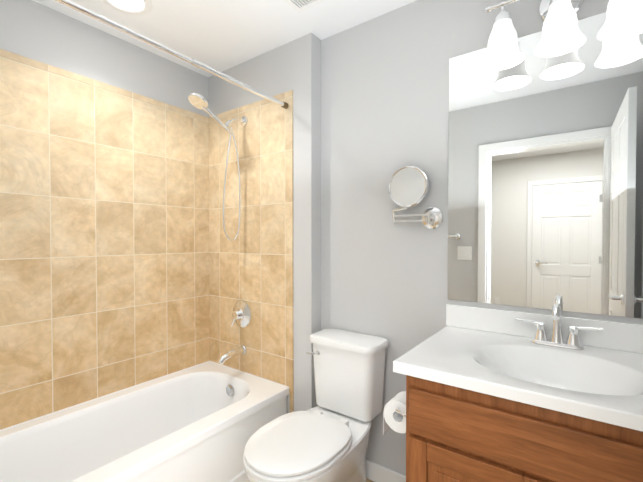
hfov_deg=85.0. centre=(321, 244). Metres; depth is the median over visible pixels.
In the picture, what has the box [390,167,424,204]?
mirror glass
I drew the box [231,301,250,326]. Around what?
tub valve
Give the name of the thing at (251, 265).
wall tiles
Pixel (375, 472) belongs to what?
baseboard
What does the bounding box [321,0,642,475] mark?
wall
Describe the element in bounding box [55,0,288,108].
shower rod
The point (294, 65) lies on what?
wall
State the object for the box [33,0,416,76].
ceiling
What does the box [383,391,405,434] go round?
toilet paper roll
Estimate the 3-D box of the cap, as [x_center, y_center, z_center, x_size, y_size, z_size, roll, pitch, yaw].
[-1.256,-0.883,1.892,0.009,0.032,1.523,1,1,36]
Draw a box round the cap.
[0,49,208,121]
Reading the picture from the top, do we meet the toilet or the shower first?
the shower
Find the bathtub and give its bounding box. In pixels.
[0,361,288,481]
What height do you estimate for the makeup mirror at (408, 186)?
0.303 m
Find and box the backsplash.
[446,304,642,353]
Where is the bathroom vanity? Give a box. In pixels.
[393,304,642,481]
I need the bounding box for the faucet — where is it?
[515,304,603,349]
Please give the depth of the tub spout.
2.23 m
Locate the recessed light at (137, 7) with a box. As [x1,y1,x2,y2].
[102,0,151,14]
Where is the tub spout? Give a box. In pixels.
[217,344,245,364]
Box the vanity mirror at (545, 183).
[448,12,642,318]
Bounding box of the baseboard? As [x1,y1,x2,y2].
[365,459,405,481]
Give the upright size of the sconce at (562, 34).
0.293 m
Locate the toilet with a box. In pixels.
[243,329,388,481]
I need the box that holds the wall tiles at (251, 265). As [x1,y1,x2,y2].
[209,90,293,411]
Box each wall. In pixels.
[0,0,208,116]
[209,33,320,412]
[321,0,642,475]
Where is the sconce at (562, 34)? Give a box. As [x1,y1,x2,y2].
[480,0,642,70]
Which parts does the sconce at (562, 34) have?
lamp shade, lamp shade, lamp shade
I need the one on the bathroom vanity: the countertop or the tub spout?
the countertop
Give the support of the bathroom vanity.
on the floor
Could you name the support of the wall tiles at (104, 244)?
attached to the wall at (34, 30)
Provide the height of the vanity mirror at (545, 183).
1.106 m
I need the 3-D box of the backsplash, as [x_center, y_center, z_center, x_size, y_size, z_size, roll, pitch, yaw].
[0.922,0.327,1.375,0.850,0.100,0.020,1,1,36]
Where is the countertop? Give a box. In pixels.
[393,326,642,431]
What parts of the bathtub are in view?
drain trim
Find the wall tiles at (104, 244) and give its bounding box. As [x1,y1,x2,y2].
[0,56,209,429]
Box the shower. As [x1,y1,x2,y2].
[188,93,247,240]
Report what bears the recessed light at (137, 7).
in the ceiling
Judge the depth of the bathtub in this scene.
1.79 m
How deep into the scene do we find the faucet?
1.31 m
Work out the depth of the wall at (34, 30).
1.91 m
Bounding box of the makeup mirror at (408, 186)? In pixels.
[388,165,442,228]
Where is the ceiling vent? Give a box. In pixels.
[283,0,325,12]
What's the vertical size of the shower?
0.837 m
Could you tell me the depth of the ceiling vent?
1.71 m

